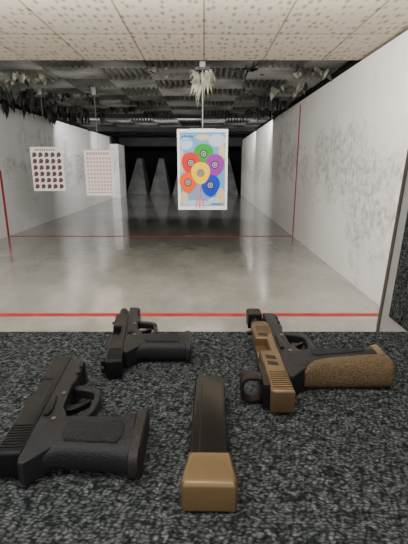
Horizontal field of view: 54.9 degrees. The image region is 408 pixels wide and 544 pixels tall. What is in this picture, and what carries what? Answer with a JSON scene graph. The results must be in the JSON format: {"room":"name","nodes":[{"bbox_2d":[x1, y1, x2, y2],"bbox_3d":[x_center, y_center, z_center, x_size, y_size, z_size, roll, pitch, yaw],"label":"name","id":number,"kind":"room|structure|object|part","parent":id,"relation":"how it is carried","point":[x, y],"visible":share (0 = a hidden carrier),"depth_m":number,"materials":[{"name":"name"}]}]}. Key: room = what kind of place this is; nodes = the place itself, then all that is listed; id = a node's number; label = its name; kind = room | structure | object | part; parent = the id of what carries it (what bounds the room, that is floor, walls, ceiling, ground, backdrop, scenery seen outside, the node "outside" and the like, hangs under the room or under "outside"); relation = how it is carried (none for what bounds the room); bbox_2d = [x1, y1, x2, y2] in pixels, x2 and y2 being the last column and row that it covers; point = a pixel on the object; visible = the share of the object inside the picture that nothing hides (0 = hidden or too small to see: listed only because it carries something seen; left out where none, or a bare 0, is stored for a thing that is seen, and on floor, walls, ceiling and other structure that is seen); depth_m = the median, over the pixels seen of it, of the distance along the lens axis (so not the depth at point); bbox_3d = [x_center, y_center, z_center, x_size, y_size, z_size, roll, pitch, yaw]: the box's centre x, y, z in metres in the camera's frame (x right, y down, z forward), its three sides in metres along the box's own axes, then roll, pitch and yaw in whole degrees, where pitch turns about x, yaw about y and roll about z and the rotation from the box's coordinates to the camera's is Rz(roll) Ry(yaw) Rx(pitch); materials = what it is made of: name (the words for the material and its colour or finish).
{"room":"sports facility","nodes":[
{"label":"sports facility","id":0,"kind":"room"},
{"bbox_2d":[0,104,112,238],"bbox_3d":[-3.620,-2.075,8.037,0.200,2.260,14.200,0,15,0],"label":"wall","id":1,"kind":"structure","parent":0,"point":[26,208],"depth_m":8.16,"materials":[{"name":"white paint"}]},
{"bbox_2d":[0,170,9,235],"bbox_3d":[-3.518,-1.198,6.928,0.004,1.150,0.070,0,15,0],"label":"trim","id":2,"kind":"structure","parent":1,"relation":"attached to","point":[1,180],"depth_m":6.92,"materials":[{"name":"red paint"}]},
{"bbox_2d":[0,100,108,135],"bbox_3d":[-3.620,-3.768,9.313,0.200,0.340,10.850,0,15,0],"label":"trim","id":3,"kind":"structure","parent":1,"relation":"attached to","point":[16,105],"depth_m":9.88,"materials":[{"name":"black plastic"}]},
{"bbox_2d":[110,144,126,197],"bbox_3d":[-3.470,-3.968,15.502,0.500,2.000,1.200,0,15,0],"label":"wall","id":4,"kind":"structure","parent":1,"relation":"attached to","point":[118,150],"depth_m":15.12,"materials":[{"name":"white paint"}]},
{"bbox_2d":[109,136,130,191],"bbox_3d":[-3.820,-4.939,17.932,0.200,2.600,4.000,0,15,0],"label":"wall","id":5,"kind":"structure","parent":0,"point":[112,140],"depth_m":18.86,"materials":[{"name":"metal"}]},
{"bbox_2d":[130,146,237,189],"bbox_3d":[-0.800,-5.490,19.959,6.800,2.600,0.200,0,15,0],"label":"wall","id":6,"kind":"structure","parent":0,"point":[151,155],"depth_m":19.79,"materials":[{"name":"black plastic"}]},
{"bbox_2d":[0,190,379,331],"bbox_3d":[-0.800,-1.565,10.663,6.800,0.100,22.600,0,15,0],"label":"floor","id":7,"kind":"structure","parent":0,"point":[38,274],"depth_m":4.60,"materials":[{"name":"concrete"}]},
{"bbox_2d":[127,158,150,193],"bbox_3d":[-3.000,-4.459,18.166,0.880,1.550,1.800,0,15,0],"label":"wedge","id":8,"kind":"object","parent":7,"relation":"on","point":[139,183],"visible":0.93,"depth_m":17.84,"materials":[{"name":"grey concrete"}]},
{"bbox_2d":[8,236,292,236],"bbox_3d":[-0.960,-0.645,7.079,5.120,0.003,0.060,0,15,0],"label":"line","id":9,"kind":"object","parent":7,"relation":"on","point":[8,236],"depth_m":7.05,"materials":[{"name":"red paint"}]},
{"bbox_2d":[150,158,171,193],"bbox_3d":[-1.980,-4.459,18.166,0.880,1.550,1.800,0,15,0],"label":"wedge","id":10,"kind":"object","parent":7,"relation":"on","point":[161,184],"visible":1,"depth_m":17.82,"materials":[{"name":"grey concrete"}]},
{"bbox_2d":[173,174,177,193],"bbox_3d":[-0.960,-4.459,18.166,0.880,1.550,1.800,0,15,0],"label":"wedge","id":11,"kind":"object","parent":7,"relation":"on","point":[175,191],"visible":0.21,"depth_m":17.63,"materials":[{"name":"grey concrete"}]},
{"bbox_2d":[0,313,377,315],"bbox_3d":[-0.960,0.365,3.361,5.120,0.003,0.065,0,15,0],"label":"line","id":12,"kind":"object","parent":7,"relation":"on","point":[1,314],"depth_m":3.36,"materials":[{"name":"red paint"}]},
{"bbox_2d":[227,158,237,193],"bbox_3d":[1.080,-4.459,18.166,0.880,1.550,1.800,0,15,0],"label":"wedge","id":13,"kind":"object","parent":7,"relation":"on","point":[231,185],"visible":0.5,"depth_m":17.74,"materials":[{"name":"grey concrete"}]},
{"bbox_2d":[376,150,407,331],"bbox_3d":[0.309,0.054,0.317,0.024,2.200,0.683,0,15,0],"label":"divider","id":14,"kind":"object","parent":7,"relation":"on","point":[393,310],"visible":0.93,"depth_m":0.60,"materials":[{"name":"carpet"}]},
{"bbox_3d":[-0.326,0.638,0.588,1.247,0.930,0.200,0,15,0],"label":"bench base","id":15,"kind":"object","parent":7,"relation":"on","visible":0},
{"bbox_2d":[0,332,407,543],"bbox_3d":[-0.327,0.202,0.285,1.247,0.070,0.645,0,15,0],"label":"bench","id":16,"kind":"object","parent":15,"relation":"on","point":[333,469],"visible":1,"depth_m":0.33,"materials":[{"name":"carpet"}]},
{"bbox_2d":[0,356,149,485],"bbox_3d":[-0.110,0.127,0.373,0.118,0.028,0.172,-1,15,-4],"label":"pistol","id":17,"kind":"object","parent":16,"relation":"on","point":[43,438],"visible":1,"depth_m":0.31,"materials":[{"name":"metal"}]},
{"bbox_3d":[-0.132,0.128,0.368,0.024,0.022,0.162,-1,15,-4],"label":"frame","id":18,"kind":"part","parent":17,"relation":"part of","materials":[{"name":"black plastic"}]},
{"bbox_3d":[-0.089,0.128,0.318,0.050,0.002,0.028,0,15,1],"label":"grip panel","id":19,"kind":"part","parent":17,"relation":"part of","materials":[{"name":"black plastic"}]},
{"bbox_2d":[127,408,149,478],"bbox_3d":[-0.054,0.140,0.326,0.009,0.027,0.067,0,15,-1],"label":"magazine","id":20,"kind":"object","parent":17,"relation":"on","point":[138,424],"depth_m":0.31,"materials":[{"name":"black plastic"}]},
{"bbox_2d":[101,307,190,377],"bbox_3d":[-0.074,0.084,0.533,0.108,0.026,0.183,-2,15,-7],"label":"pistol","id":21,"kind":"object","parent":16,"relation":"on","point":[128,344],"visible":1,"depth_m":0.48,"materials":[{"name":"metal"}]},
{"bbox_3d":[-0.094,0.083,0.537,0.022,0.020,0.152,-2,15,-7],"label":"frame","id":22,"kind":"part","parent":21,"relation":"part of","materials":[{"name":"black plastic"}]},
{"bbox_3d":[-0.052,0.082,0.494,0.046,0.002,0.025,0,15,-1],"label":"grip panel","id":23,"kind":"part","parent":21,"relation":"part of","materials":[{"name":"black plastic"}]},
{"bbox_2d":[185,330,190,360],"bbox_3d":[-0.021,0.093,0.501,0.007,0.025,0.053,-1,15,-3],"label":"magazine","id":24,"kind":"object","parent":21,"relation":"on","point":[187,333],"depth_m":0.48,"materials":[{"name":"black plastic"}]},
{"bbox_2d":[180,375,237,511],"bbox_3d":[0.005,0.136,0.345,0.040,0.026,0.155,0,15,1],"label":"magazine","id":25,"kind":"object","parent":16,"relation":"on","point":[209,482],"visible":1,"depth_m":0.29,"materials":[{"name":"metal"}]},
{"bbox_2d":[240,308,394,412],"bbox_3d":[0.122,0.095,0.485,0.169,0.034,0.227,0,15,0],"label":"pistol","id":26,"kind":"object","parent":16,"relation":"on","point":[284,369],"visible":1,"depth_m":0.42,"materials":[{"name":"metal"}]},
{"bbox_3d":[0.099,0.094,0.489,0.026,0.024,0.178,0,15,0],"label":"frame","id":27,"kind":"part","parent":26,"relation":"part of","materials":[{"name":"black plastic"}]},
{"bbox_3d":[0.153,0.091,0.446,0.064,0.002,0.020,0,15,0],"label":"grip panel","id":28,"kind":"part","parent":26,"relation":"part of","materials":[{"name":"black plastic"}]},
{"bbox_2d":[369,344,392,385],"bbox_3d":[0.199,0.105,0.448,0.011,0.030,0.061,1,15,3],"label":"magazine","id":29,"kind":"object","parent":26,"relation":"on","point":[382,363],"depth_m":0.42,"materials":[{"name":"brown plastic"}]},
{"bbox_2d":[0,0,407,138],"bbox_3d":[-0.960,-4.023,10.394,5.520,0.215,19.770,0,15,0],"label":"ceiling","id":30,"kind":"structure","parent":0,"point":[29,29],"depth_m":3.66,"materials":[{"name":"white tile"}]},
{"bbox_2d":[35,87,54,146],"bbox_3d":[-2.420,-2.331,5.904,0.280,0.887,0.060,0,15,0],"label":"carrier","id":31,"kind":"object","parent":30,"relation":"hanging from","point":[39,89],"visible":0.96,"depth_m":5.81,"materials":[{"name":"metal"}]},
{"bbox_2d":[29,147,65,190],"bbox_3d":[-2.420,-1.594,6.096,0.500,0.660,0.005,0,15,0],"label":"poster","id":32,"kind":"object","parent":31,"relation":"hanging from","point":[47,163],"visible":1,"depth_m":6.09,"materials":[{"name":"paper"}]},
{"bbox_2d":[89,85,106,149],"bbox_3d":[-1.625,-2.310,5.910,0.280,0.931,0.060,0,15,0],"label":"carrier","id":33,"kind":"object","parent":30,"relation":"hanging from","point":[94,90],"visible":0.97,"depth_m":5.81,"materials":[{"name":"metal"}]},
{"bbox_2d":[83,150,114,195],"bbox_3d":[-1.625,-1.537,6.111,0.450,0.690,0.005,0,15,0],"label":"poster","id":34,"kind":"object","parent":33,"relation":"hanging from","point":[99,166],"visible":1,"depth_m":6.11,"materials":[{"name":"paper"}]},
{"bbox_2d":[57,113,273,117],"bbox_3d":[-0.960,-3.572,8.931,5.120,0.120,0.310,0,15,0],"label":"beam","id":35,"kind":"structure","parent":30,"relation":"attached to","point":[108,115],"depth_m":8.97,"materials":[{"name":"metal"}]},
{"bbox_2d":[0,65,331,125],"bbox_3d":[-0.962,-2.756,6.560,5.098,0.351,4.941,0,15,0],"label":"plant","id":36,"kind":"object","parent":30,"relation":"hanging from","point":[26,103],"visible":0.89,"depth_m":6.72,"materials":[{"name":"plant"}]},
{"bbox_2d":[87,125,256,130],"bbox_3d":[-0.960,-4.339,11.831,5.120,0.160,0.310,0,15,0],"label":"beam","id":37,"kind":"structure","parent":30,"relation":"attached to","point":[115,128],"depth_m":11.83,"materials":[{"name":"metal"}]},
{"bbox_2d":[119,136,242,145],"bbox_3d":[-0.960,-5.429,16.302,5.120,0.400,0.310,0,15,0],"label":"beam","id":38,"kind":"structure","parent":30,"relation":"attached to","point":[167,141],"depth_m":16.29,"materials":[{"name":"metal"}]},
{"bbox_2d":[189,60,215,128],"bbox_3d":[-0.018,-1.941,4.249,0.294,0.771,0.124,0,15,0],"label":"carrier","id":39,"kind":"object","parent":30,"relation":"hanging from","point":[199,83],"visible":0.98,"depth_m":4.20,"materials":[{"name":"metal"}]},
{"bbox_2d":[177,129,227,209],"bbox_3d":[-0.016,-1.150,4.449,0.565,0.885,0.016,0,15,0],"label":"poster","id":40,"kind":"object","parent":39,"relation":"hanging from","point":[202,154],"visible":1,"depth_m":4.44,"materials":[{"name":"paper"}]},
{"bbox_2d":[237,146,241,192],"bbox_3d":[1.800,-5.044,18.318,0.200,2.600,3.200,0,15,0],"label":"wall","id":41,"kind":"structure","parent":0,"point":[239,147],"depth_m":18.81,"materials":[{"name":"metal"}]},
{"bbox_2d":[241,30,407,305],"bbox_3d":[1.700,-2.337,9.002,0.200,2.260,16.200,0,15,0],"label":"wall","id":42,"kind":"structure","parent":0,"point":[353,134],"depth_m":4.51,"materials":[{"name":"white paint"}]},
{"bbox_2d":[292,105,300,235],"bbox_3d":[1.598,-1.705,6.790,0.004,2.200,0.070,0,15,0],"label":"trim","id":43,"kind":"structure","parent":42,"relation":"attached to","point":[300,105],"depth_m":6.78,"materials":[{"name":"red paint"}]},
{"bbox_2d":[243,60,361,138],"bbox_3d":[1.700,-4.031,10.278,0.200,0.340,12.850,0,15,0],"label":"trim","id":44,"kind":"structure","parent":42,"relation":"attached to","point":[351,63],"depth_m":5.49,"materials":[{"name":"black plastic"}]}
]}

